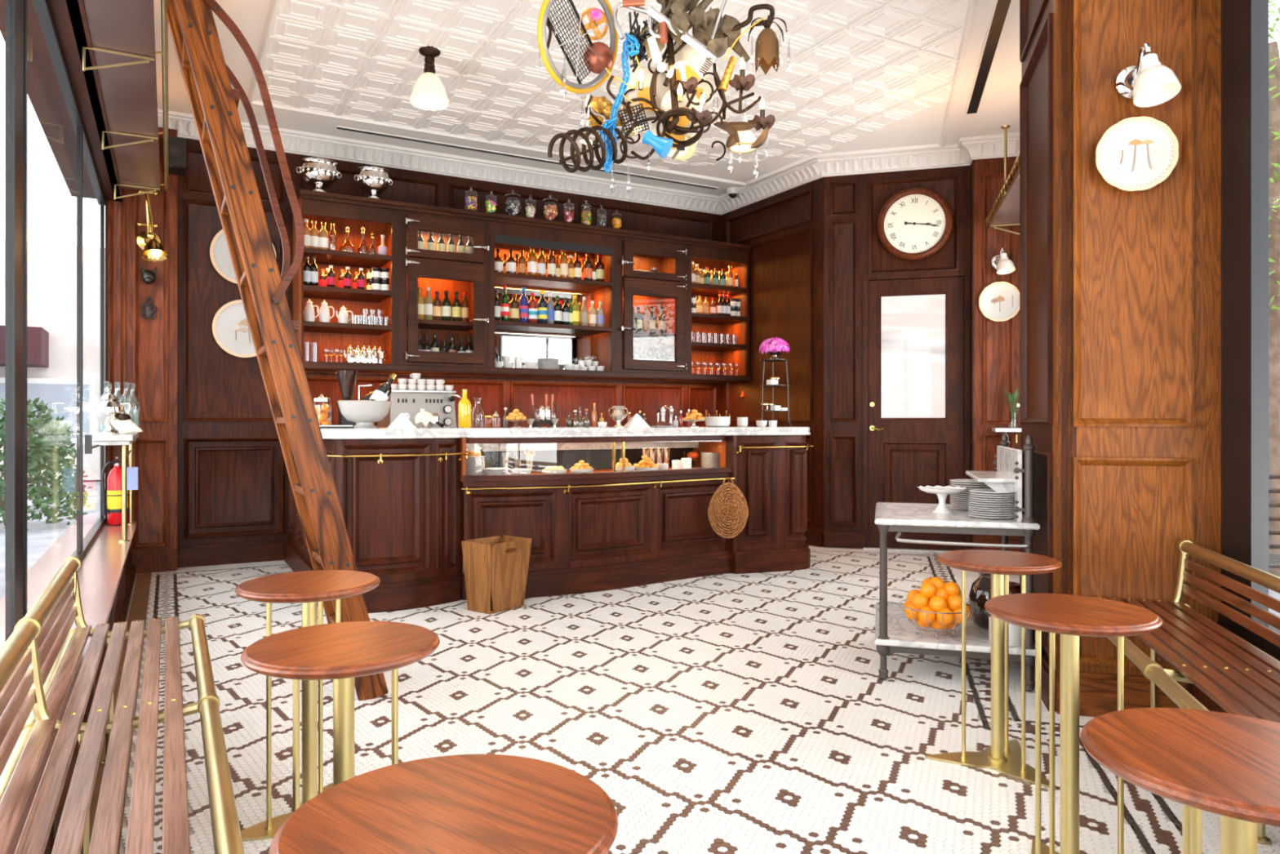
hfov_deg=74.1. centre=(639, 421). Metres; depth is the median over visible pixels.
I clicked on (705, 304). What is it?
bottle
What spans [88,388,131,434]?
silver samovar
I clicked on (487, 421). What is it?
honey jar
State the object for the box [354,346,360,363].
coffee pot
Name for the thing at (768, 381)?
box
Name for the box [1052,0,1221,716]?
wall pier
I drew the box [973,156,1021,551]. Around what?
wall
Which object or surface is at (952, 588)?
orange
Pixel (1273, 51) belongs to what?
street tree
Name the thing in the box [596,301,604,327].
bottle
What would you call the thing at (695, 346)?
shelf
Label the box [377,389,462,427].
espresso machine
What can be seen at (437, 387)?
cup
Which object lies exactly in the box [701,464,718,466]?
plate
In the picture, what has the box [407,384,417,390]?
cup
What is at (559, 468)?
sandwich
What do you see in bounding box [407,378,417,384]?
cup
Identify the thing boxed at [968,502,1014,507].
plate
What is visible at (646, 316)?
bottle
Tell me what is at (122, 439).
console shelf
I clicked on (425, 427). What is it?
marble board
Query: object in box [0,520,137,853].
window sill
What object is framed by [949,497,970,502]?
plate
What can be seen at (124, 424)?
seashell
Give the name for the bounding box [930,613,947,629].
orange
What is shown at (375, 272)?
jar
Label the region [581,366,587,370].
bowl
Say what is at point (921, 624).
orange
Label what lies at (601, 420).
bottle
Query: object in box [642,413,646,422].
bottle
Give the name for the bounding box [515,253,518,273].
bottle
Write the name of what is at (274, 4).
trim
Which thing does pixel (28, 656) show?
slatted bench
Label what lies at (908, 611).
orange
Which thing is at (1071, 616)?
cafe table
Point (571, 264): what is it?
bottle
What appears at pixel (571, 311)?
bottle
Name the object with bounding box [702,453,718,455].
plate
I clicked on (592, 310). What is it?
bottle
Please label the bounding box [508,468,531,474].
dish
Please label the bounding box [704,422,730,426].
bowl
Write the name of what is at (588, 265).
bottle
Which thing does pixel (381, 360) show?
coffee pot
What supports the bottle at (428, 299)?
on the upper cabinet
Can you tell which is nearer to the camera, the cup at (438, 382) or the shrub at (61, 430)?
the cup at (438, 382)
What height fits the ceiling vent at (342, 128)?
0.017 m
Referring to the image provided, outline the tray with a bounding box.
[391,389,456,393]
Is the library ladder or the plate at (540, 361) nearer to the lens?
the library ladder
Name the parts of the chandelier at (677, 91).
iron arm, pierced plate, iron arm, copper dish, iron arm, yellow cord, yellow cord, iron arm, iron arm, tube bulb, iron arm, iron arm, stem, iron arm, iron arm, iron arm, cream tin lid, iron arm, iron arm, steel rod, iron arm, iron arm, iron arm, lamp shade, yellow cord, iron arm, lantern frame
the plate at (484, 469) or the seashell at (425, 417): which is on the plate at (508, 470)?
the plate at (484, 469)
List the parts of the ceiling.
panel, panel, panel, panel, panel, panel, panel, panel, panel, panel, panel, panel, panel, panel, panel, panel, panel, panel, panel, panel, panel, panel, panel, panel, panel, panel, panel, panel, panel, panel, panel, panel, panel, panel, panel, panel, panel, panel, panel, panel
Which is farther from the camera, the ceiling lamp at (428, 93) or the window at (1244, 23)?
the ceiling lamp at (428, 93)
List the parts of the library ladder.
grab rail, grab rail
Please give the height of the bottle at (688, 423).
0.131 m
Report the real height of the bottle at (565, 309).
0.262 m
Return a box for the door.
[868,276,963,550]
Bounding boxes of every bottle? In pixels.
[99,381,107,431]
[119,382,133,421]
[127,391,139,426]
[303,218,310,248]
[303,255,311,284]
[310,220,319,248]
[310,256,318,285]
[319,222,328,249]
[319,269,325,286]
[324,268,329,286]
[326,265,335,287]
[328,219,337,250]
[338,269,344,287]
[339,240,355,252]
[343,266,351,288]
[352,271,358,288]
[356,267,364,288]
[357,227,368,253]
[360,391,373,399]
[368,373,396,400]
[377,235,387,255]
[415,336,423,362]
[417,231,424,248]
[417,287,424,319]
[422,336,431,362]
[424,287,432,319]
[426,231,435,258]
[431,332,439,363]
[432,291,441,319]
[436,232,445,250]
[440,339,448,363]
[441,290,451,320]
[447,234,455,252]
[448,335,456,364]
[451,291,461,321]
[457,235,465,253]
[457,337,466,364]
[457,389,471,427]
[460,292,468,321]
[465,235,472,253]
[465,336,472,364]
[494,248,502,272]
[494,289,500,320]
[494,346,498,361]
[500,284,509,320]
[502,253,506,272]
[506,248,515,273]
[509,293,519,321]
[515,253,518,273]
[517,249,525,274]
[519,287,528,322]
[525,253,528,275]
[527,247,537,275]
[528,293,537,322]
[537,248,546,276]
[537,289,547,323]
[545,256,547,276]
[546,293,554,324]
[547,248,555,277]
[554,295,561,324]
[555,256,560,277]
[559,250,568,278]
[561,297,568,324]
[565,413,572,426]
[568,255,574,279]
[568,298,573,324]
[571,294,579,325]
[571,409,579,426]
[573,253,581,279]
[578,302,581,325]
[578,406,584,426]
[580,297,587,325]
[581,259,585,279]
[582,408,590,426]
[583,253,592,280]
[588,300,596,326]
[591,259,596,280]
[591,403,597,426]
[595,254,604,281]
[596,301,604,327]
[599,413,604,422]
[626,412,631,422]
[633,306,636,331]
[633,346,638,369]
[635,306,642,332]
[637,346,644,369]
[641,304,649,332]
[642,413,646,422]
[643,346,648,370]
[648,347,654,370]
[649,306,655,333]
[653,347,660,370]
[657,306,665,333]
[660,348,666,370]
[666,348,672,371]
[673,416,678,426]
[678,410,683,426]
[686,409,691,426]
[691,261,695,283]
[695,264,700,284]
[696,295,702,313]
[699,268,704,284]
[702,297,709,314]
[704,266,710,284]
[710,270,712,284]
[710,297,715,314]
[711,267,718,285]
[716,293,723,315]
[719,268,725,286]
[722,294,727,315]
[726,265,733,286]
[726,294,731,315]
[734,273,737,287]
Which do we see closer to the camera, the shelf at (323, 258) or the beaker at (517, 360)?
the shelf at (323, 258)
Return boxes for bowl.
[296,157,342,192]
[337,400,391,428]
[354,165,392,199]
[494,361,502,367]
[501,355,511,362]
[502,361,514,368]
[523,361,537,368]
[563,363,574,369]
[573,364,579,369]
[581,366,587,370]
[584,360,592,365]
[586,365,595,370]
[591,361,598,365]
[595,365,604,370]
[597,422,607,426]
[657,462,667,469]
[704,416,730,417]
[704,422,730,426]
[705,417,730,419]
[705,419,730,421]
[705,421,730,422]
[737,422,747,426]
[755,420,767,426]
[767,351,782,359]
[899,597,974,639]
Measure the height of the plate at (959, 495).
0.011 m
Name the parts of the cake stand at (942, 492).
dish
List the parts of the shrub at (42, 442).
stem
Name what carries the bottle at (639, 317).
on the upper cabinet
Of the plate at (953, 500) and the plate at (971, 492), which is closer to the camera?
the plate at (971, 492)
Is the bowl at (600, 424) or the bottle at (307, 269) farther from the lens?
the bottle at (307, 269)
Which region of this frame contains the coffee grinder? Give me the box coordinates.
[335,370,372,426]
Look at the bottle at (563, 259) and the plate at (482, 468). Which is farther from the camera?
the bottle at (563, 259)
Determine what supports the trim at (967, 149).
attached to the wall at (233, 475)
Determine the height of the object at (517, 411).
0.032 m
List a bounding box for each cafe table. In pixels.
[234,569,380,840]
[240,621,439,813]
[268,753,617,853]
[925,549,1062,789]
[984,592,1162,853]
[1080,707,1279,853]
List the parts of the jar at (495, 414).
lid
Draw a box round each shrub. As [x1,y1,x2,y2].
[0,397,87,530]
[0,415,93,509]
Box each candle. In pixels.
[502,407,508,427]
[628,125,644,137]
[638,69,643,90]
[662,61,686,102]
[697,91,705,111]
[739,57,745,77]
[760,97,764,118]
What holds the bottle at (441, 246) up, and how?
on the upper cabinet
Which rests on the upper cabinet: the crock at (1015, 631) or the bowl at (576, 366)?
the bowl at (576, 366)
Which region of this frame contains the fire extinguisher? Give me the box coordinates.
[101,456,137,524]
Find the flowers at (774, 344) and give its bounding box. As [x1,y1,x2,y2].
[759,337,790,359]
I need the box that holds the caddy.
[530,394,559,426]
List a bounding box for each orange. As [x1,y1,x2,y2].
[315,406,322,415]
[318,413,327,421]
[320,403,329,412]
[321,418,330,425]
[902,600,909,611]
[905,603,919,620]
[906,589,919,603]
[911,592,928,609]
[915,618,931,627]
[918,605,935,623]
[920,582,937,599]
[921,577,930,584]
[928,576,945,587]
[928,595,946,612]
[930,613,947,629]
[935,607,954,625]
[936,586,949,599]
[943,581,959,595]
[946,594,961,610]
[946,621,958,628]
[951,608,968,623]
[965,604,971,618]
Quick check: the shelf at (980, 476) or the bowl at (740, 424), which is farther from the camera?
the bowl at (740, 424)
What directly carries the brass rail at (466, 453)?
attached to the counter at (402, 516)
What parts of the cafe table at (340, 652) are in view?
rod, post, rod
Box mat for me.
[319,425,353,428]
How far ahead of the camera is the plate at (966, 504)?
3.98 m
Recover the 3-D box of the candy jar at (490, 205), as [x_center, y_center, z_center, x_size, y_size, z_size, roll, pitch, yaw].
[-1.252,-1.835,7.130,0.103,0.198,0.102,0,0,-29]
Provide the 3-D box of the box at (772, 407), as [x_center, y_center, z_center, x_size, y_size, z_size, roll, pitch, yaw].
[1.089,-0.111,6.806,0.056,0.040,0.060,0,0,-29]
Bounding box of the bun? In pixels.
[619,457,628,462]
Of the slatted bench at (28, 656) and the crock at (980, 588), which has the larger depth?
the crock at (980, 588)
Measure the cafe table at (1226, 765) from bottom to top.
0.659 m
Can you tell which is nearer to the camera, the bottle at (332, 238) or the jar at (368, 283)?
the bottle at (332, 238)
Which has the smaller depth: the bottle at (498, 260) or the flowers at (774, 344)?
the flowers at (774, 344)
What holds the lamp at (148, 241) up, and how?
attached to the wall at (140, 353)
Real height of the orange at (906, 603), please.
0.070 m
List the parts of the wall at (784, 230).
panel, panel, panel, baseboard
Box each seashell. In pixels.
[111,413,142,434]
[414,411,435,426]
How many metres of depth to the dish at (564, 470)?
5.52 m
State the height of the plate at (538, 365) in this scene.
0.011 m
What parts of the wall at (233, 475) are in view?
baseboard, panel, panel, panel, panel, panel, panel, panel, panel, panel, panel, panel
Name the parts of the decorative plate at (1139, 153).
painted stem, painted stem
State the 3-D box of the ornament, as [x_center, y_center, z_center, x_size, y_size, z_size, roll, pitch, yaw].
[-3.596,-0.836,6.209,0.108,0.162,0.024,0,0,-29]
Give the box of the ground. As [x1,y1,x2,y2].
[0,480,1279,617]
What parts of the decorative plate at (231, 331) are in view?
painted stem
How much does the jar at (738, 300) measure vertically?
0.095 m
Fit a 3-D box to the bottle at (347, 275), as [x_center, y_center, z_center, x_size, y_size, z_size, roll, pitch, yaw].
[-2.301,-1.124,6.673,0.061,0.186,0.059,0,0,-33]
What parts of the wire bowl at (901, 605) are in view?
handle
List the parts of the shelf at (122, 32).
ladder rail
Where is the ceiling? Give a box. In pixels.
[153,0,1021,196]
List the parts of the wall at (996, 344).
baseboard, panel, panel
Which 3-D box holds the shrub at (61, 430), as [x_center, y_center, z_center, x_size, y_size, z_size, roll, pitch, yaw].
[-7.802,0.554,10.979,1.204,1.280,1.194,0,0,-21]
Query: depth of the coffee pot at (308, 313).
6.53 m
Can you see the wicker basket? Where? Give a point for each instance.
(737, 508)
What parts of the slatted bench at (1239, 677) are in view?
leg, leg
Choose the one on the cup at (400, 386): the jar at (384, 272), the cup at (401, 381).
the cup at (401, 381)
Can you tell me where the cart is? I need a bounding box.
[875,432,1039,691]
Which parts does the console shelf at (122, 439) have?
leg, leg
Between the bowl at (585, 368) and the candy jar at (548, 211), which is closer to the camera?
the candy jar at (548, 211)
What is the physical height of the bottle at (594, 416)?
0.171 m
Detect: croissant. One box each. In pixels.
[633,463,641,467]
[638,459,646,464]
[641,455,651,460]
[644,459,653,465]
[689,412,697,417]
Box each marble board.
[417,426,457,428]
[515,426,657,427]
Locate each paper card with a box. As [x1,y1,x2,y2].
[671,459,681,469]
[681,457,691,468]
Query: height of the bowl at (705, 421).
0.036 m
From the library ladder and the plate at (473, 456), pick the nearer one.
the library ladder
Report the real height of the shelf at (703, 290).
0.035 m
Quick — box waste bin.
[461,534,532,613]
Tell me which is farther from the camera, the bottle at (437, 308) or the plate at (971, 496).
the bottle at (437, 308)
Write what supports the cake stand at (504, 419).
on the countertop at (380, 433)
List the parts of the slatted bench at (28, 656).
leg, leg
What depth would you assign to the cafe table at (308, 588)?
2.32 m
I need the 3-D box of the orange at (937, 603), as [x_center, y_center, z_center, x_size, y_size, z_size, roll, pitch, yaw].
[1.255,0.767,3.570,0.072,0.071,0.072,0,0,-15]
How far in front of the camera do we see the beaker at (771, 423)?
6.55 m
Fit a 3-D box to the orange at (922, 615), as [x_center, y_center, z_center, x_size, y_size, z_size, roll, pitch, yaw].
[1.209,0.814,3.575,0.070,0.072,0.072,0,0,18]
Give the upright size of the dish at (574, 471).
0.030 m
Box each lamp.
[137,190,168,261]
[409,45,448,110]
[739,390,745,396]
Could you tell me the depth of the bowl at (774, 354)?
6.81 m
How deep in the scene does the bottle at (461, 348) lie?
7.14 m
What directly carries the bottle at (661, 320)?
on the upper cabinet
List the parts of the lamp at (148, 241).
arm, wall plate, lamp shade, bulb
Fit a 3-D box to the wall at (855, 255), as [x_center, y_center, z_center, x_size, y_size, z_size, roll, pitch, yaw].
[2.227,-0.600,7.337,1.238,3.400,0.168,0,0,16]
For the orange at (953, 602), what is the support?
on the orange at (959, 619)
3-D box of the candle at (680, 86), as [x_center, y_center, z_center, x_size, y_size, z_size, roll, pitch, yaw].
[0.140,-1.297,3.221,0.117,0.177,0.068,0,0,-29]
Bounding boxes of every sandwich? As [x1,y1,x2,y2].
[550,466,557,470]
[556,466,563,470]
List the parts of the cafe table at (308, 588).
rod, plate, post, rod, rod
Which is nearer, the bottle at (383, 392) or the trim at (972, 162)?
the bottle at (383, 392)
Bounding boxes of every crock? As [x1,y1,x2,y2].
[968,572,991,629]
[988,581,1021,646]
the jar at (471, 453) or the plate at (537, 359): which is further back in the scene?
the plate at (537, 359)
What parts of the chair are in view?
seat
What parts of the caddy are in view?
server handle, server handle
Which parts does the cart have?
leg, frame, post, leg, post, leg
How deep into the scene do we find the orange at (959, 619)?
3.55 m
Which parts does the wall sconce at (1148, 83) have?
wall plate, arm, bulb, lamp shade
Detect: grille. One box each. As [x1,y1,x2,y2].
[168,145,182,158]
[617,103,649,135]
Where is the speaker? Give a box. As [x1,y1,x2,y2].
[168,136,186,176]
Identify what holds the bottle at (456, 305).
on the upper cabinet
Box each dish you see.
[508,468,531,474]
[541,468,567,473]
[568,468,594,473]
[615,465,635,471]
[635,466,658,471]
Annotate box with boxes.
[766,379,777,384]
[770,405,781,410]
[780,407,787,410]
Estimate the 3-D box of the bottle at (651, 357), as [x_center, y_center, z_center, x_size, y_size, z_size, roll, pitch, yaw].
[0.105,-0.593,8.055,0.067,0.222,0.065,0,0,-30]
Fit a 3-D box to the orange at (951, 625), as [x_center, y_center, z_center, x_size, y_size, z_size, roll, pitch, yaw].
[1.327,0.849,3.631,0.070,0.072,0.072,0,0,28]
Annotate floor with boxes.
[89,544,1279,853]
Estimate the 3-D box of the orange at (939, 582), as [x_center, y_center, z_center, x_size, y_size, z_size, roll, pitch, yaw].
[1.278,0.704,3.654,0.072,0.071,0.071,0,0,35]
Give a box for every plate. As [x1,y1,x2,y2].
[209,229,275,284]
[212,299,256,357]
[466,457,484,460]
[466,460,484,462]
[466,462,484,465]
[466,465,484,467]
[466,467,484,470]
[466,470,484,472]
[466,471,483,473]
[467,455,484,457]
[483,470,509,473]
[483,473,510,475]
[484,467,510,470]
[484,469,510,471]
[484,471,509,474]
[537,359,559,360]
[537,360,559,361]
[537,360,559,362]
[537,364,559,366]
[537,365,559,367]
[537,366,559,368]
[653,426,673,427]
[701,452,717,453]
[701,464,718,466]
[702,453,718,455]
[702,457,719,458]
[702,458,718,461]
[702,462,719,464]
[949,479,983,483]
[949,481,986,485]
[949,483,988,487]
[949,493,970,497]
[949,495,968,499]
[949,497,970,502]
[949,499,970,503]
[949,501,968,506]
[949,503,969,507]
[949,505,970,510]
[951,485,991,489]
[956,493,968,495]
[968,488,1014,493]
[968,491,1014,496]
[968,493,1014,498]
[968,495,1013,501]
[968,497,1014,502]
[968,500,1014,505]
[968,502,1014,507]
[968,504,1013,510]
[968,506,1013,511]
[968,509,1014,514]
[968,511,1014,516]
[968,513,1014,519]
[978,281,1019,321]
[1095,116,1178,191]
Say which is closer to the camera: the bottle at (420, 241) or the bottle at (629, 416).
the bottle at (629, 416)
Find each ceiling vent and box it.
[335,125,719,190]
[965,0,1013,114]
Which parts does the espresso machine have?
portafilter handle, steam knob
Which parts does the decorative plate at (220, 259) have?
dish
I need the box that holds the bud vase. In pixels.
[1003,386,1019,427]
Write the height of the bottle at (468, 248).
0.252 m
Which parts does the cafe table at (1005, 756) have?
rod, plate, post, rod, rod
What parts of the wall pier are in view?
baseboard, panel, panel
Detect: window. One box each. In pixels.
[4,0,105,642]
[1217,0,1279,658]
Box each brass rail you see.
[327,450,469,463]
[461,476,734,496]
[737,443,813,453]
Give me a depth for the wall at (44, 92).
4.13 m
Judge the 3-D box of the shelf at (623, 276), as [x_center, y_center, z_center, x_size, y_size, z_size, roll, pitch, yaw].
[0.004,-1.315,8.068,0.645,0.030,0.400,0,0,-29]
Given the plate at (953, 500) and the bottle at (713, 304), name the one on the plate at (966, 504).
the plate at (953, 500)
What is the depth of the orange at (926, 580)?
3.71 m
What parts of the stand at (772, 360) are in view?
leg, leg, leg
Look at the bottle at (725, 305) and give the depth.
8.43 m
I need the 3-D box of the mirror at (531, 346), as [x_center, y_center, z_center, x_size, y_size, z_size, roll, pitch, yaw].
[-0.951,-0.632,7.757,1.100,0.345,0.009,0,0,-29]
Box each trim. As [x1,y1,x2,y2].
[157,109,1019,214]
[247,0,977,186]
[862,546,952,552]
[970,160,973,549]
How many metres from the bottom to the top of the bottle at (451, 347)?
0.242 m
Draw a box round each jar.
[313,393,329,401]
[366,268,371,281]
[366,280,371,289]
[371,267,381,279]
[371,280,381,290]
[380,267,389,280]
[380,280,389,291]
[464,189,477,210]
[467,451,482,455]
[484,195,497,213]
[484,414,492,427]
[490,410,501,427]
[504,192,521,216]
[524,202,536,217]
[538,405,545,421]
[542,197,558,220]
[544,405,550,421]
[563,203,574,222]
[581,204,591,225]
[596,204,606,226]
[611,215,621,228]
[649,267,657,279]
[691,294,696,305]
[691,304,696,313]
[729,297,737,307]
[730,307,737,315]
[736,298,740,308]
[737,308,740,316]
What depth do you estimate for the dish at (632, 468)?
5.76 m
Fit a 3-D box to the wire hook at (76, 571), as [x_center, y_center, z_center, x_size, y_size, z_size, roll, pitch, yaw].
[-1.753,0.500,2.630,0.002,0.102,0.102,0,0,-29]
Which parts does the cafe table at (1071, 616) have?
rod, plate, rod, post, rod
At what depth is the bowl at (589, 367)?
7.65 m
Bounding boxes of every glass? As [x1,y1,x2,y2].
[502,452,509,467]
[513,450,522,468]
[524,448,535,471]
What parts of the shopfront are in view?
pane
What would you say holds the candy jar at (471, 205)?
on the upper cabinet
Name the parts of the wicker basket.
handle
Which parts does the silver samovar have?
handle, handle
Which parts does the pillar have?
panel, panel, panel, baseboard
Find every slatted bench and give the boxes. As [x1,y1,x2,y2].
[0,555,244,853]
[1093,539,1279,844]
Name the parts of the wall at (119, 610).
panel, panel, panel, panel, panel, baseboard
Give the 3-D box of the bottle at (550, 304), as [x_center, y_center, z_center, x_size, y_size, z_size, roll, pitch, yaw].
[-0.799,-0.997,7.542,0.073,0.292,0.071,0,0,-29]
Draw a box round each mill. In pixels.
[660,406,665,422]
[668,405,673,424]
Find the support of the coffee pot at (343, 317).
on the upper cabinet
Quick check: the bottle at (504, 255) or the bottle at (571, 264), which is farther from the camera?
the bottle at (571, 264)
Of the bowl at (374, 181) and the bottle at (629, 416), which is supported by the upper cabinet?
the bowl at (374, 181)
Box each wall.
[0,0,123,201]
[44,544,136,853]
[105,127,177,573]
[177,137,721,568]
[721,177,823,546]
[823,165,970,549]
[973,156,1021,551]
[1192,621,1279,713]
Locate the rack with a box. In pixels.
[684,451,701,460]
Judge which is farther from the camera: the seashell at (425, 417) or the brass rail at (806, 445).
the brass rail at (806, 445)
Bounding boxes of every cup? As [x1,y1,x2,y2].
[391,383,397,389]
[396,384,407,389]
[397,378,407,384]
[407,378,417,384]
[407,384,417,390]
[409,373,420,378]
[416,378,426,384]
[416,384,426,390]
[425,379,435,384]
[426,384,435,390]
[435,379,444,385]
[435,385,444,390]
[444,385,453,390]
[525,418,535,427]
[550,418,559,427]
[608,405,627,427]
[640,448,648,460]
[648,448,656,464]
[655,447,662,463]
[662,447,670,467]
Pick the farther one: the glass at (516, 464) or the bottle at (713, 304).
the bottle at (713, 304)
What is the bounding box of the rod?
[1000,124,1010,195]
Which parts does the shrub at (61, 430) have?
stem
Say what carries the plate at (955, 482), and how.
on the plate at (962, 486)
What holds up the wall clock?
attached to the wall at (855, 255)
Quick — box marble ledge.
[991,427,1021,443]
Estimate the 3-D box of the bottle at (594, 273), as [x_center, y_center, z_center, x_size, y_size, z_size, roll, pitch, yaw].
[-0.426,-1.368,7.749,0.061,0.222,0.059,0,0,-29]
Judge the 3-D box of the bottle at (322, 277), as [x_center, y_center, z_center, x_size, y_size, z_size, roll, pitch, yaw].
[-2.500,-1.117,6.688,0.061,0.171,0.059,0,0,-29]
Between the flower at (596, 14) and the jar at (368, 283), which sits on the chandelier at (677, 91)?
the flower at (596, 14)
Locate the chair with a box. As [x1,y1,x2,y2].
[1268,474,1279,568]
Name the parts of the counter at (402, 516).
panel, panel, panel, panel, panel, panel, panel, marble rail, panel, panel, panel, panel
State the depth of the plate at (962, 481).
4.02 m
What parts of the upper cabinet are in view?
door, door, door, door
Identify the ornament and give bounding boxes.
[140,296,157,319]
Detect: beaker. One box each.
[514,356,522,368]
[577,360,584,369]
[768,420,777,426]
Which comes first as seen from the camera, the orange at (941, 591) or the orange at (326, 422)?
the orange at (941, 591)
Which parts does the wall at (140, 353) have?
panel, panel, panel, baseboard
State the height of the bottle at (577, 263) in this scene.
0.262 m
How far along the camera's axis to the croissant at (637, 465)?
5.87 m
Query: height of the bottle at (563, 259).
0.312 m
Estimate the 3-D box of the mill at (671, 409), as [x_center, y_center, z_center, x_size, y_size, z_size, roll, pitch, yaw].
[0.229,-0.037,6.225,0.040,0.155,0.040,0,0,-29]
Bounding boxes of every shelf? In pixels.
[82,0,168,199]
[92,433,138,542]
[303,247,391,268]
[303,284,391,302]
[303,320,391,335]
[406,255,481,268]
[406,318,472,331]
[494,271,611,293]
[494,320,611,335]
[622,275,679,287]
[622,330,675,341]
[691,283,746,297]
[691,312,746,324]
[691,342,746,351]
[875,602,1035,656]
[965,471,1015,482]
[982,152,1019,235]
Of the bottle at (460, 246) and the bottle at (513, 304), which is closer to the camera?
the bottle at (460, 246)
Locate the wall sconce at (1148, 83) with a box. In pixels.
[1115,43,1181,107]
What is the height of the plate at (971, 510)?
0.011 m
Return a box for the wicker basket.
[707,477,748,538]
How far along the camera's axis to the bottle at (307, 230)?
6.53 m
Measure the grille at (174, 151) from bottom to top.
0.090 m
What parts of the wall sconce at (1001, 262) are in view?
wall plate, arm, lamp shade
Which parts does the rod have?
rod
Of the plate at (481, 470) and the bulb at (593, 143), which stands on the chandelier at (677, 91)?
the bulb at (593, 143)
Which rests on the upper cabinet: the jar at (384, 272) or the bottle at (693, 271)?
the bottle at (693, 271)
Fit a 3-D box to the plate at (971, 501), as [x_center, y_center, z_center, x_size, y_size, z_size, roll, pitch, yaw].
[1.501,0.346,3.617,0.186,0.011,0.186,0,0,-13]
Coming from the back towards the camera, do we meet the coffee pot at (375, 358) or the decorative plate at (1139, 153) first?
the coffee pot at (375, 358)
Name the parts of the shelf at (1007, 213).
copper plate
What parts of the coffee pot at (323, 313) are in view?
handle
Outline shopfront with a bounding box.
[0,239,105,481]
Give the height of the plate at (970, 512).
0.011 m
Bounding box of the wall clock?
[877,187,952,259]
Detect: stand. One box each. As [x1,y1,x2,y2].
[504,418,527,426]
[682,419,705,426]
[759,358,792,426]
[759,404,775,410]
[917,484,967,513]
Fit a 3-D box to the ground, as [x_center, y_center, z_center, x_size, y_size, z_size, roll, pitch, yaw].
[-1.214,1.215,2.185,50.000,0.170,55.000,0,0,-29]
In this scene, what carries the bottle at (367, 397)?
in the bowl at (364, 413)
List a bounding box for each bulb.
[579,139,597,146]
[585,94,591,113]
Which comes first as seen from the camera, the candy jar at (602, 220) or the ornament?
the ornament
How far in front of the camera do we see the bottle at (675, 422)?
6.20 m
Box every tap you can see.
[657,405,669,426]
[705,410,710,426]
[724,410,730,417]
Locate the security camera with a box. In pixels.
[726,186,738,198]
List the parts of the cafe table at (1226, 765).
rod, rod, post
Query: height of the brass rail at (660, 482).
0.066 m
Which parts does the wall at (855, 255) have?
panel, panel, panel, baseboard, panel, casing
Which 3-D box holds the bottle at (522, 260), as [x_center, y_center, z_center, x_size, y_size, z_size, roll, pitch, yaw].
[-1.033,-1.378,7.411,0.073,0.242,0.071,0,0,-29]
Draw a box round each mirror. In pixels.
[494,287,590,325]
[494,331,590,369]
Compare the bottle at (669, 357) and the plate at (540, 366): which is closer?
the plate at (540, 366)
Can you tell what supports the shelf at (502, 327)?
attached to the upper cabinet
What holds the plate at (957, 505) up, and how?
on the plate at (952, 506)
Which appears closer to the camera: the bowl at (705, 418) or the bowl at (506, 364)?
the bowl at (705, 418)
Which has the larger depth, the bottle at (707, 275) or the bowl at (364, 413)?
the bottle at (707, 275)
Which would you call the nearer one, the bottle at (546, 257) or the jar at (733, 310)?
the bottle at (546, 257)
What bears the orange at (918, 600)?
on the orange at (908, 611)
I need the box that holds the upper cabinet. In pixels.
[293,189,752,382]
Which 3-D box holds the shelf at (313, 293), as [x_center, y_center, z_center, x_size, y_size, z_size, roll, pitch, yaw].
[-2.352,-1.012,6.730,0.655,0.035,0.450,0,0,-29]
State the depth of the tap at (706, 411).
8.12 m
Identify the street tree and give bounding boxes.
[1268,0,1279,577]
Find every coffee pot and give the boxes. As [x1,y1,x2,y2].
[303,299,319,321]
[316,299,334,322]
[336,306,353,323]
[343,345,358,362]
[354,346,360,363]
[358,346,371,363]
[366,346,372,363]
[368,346,382,363]
[377,346,388,364]
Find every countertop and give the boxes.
[320,426,810,439]
[462,486,463,540]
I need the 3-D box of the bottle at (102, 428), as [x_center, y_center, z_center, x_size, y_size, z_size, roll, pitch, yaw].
[-3.530,-0.100,5.612,0.086,0.330,0.084,0,0,-29]
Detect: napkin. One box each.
[386,413,417,428]
[623,413,650,427]
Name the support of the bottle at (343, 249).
on the upper cabinet
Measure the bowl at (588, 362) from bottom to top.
0.050 m
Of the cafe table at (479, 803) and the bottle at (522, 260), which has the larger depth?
the bottle at (522, 260)
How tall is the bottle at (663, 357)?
0.222 m
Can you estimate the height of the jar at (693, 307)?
0.095 m
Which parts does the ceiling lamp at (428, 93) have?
lamp shade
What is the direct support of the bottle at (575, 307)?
on the upper cabinet
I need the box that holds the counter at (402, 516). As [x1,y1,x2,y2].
[284,435,810,613]
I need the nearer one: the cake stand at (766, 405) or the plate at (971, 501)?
the plate at (971, 501)
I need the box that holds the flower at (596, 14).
[589,8,602,21]
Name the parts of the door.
handle, glass panel, panel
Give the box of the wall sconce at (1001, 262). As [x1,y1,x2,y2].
[991,247,1015,274]
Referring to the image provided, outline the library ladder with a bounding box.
[165,0,388,700]
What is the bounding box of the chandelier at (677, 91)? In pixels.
[537,0,786,191]
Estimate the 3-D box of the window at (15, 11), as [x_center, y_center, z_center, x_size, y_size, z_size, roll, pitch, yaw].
[-1.535,-0.432,1.939,0.080,2.315,9.480,0,0,-29]
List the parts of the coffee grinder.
arm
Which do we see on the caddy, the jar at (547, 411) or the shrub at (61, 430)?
the jar at (547, 411)
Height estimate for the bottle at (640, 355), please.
0.222 m

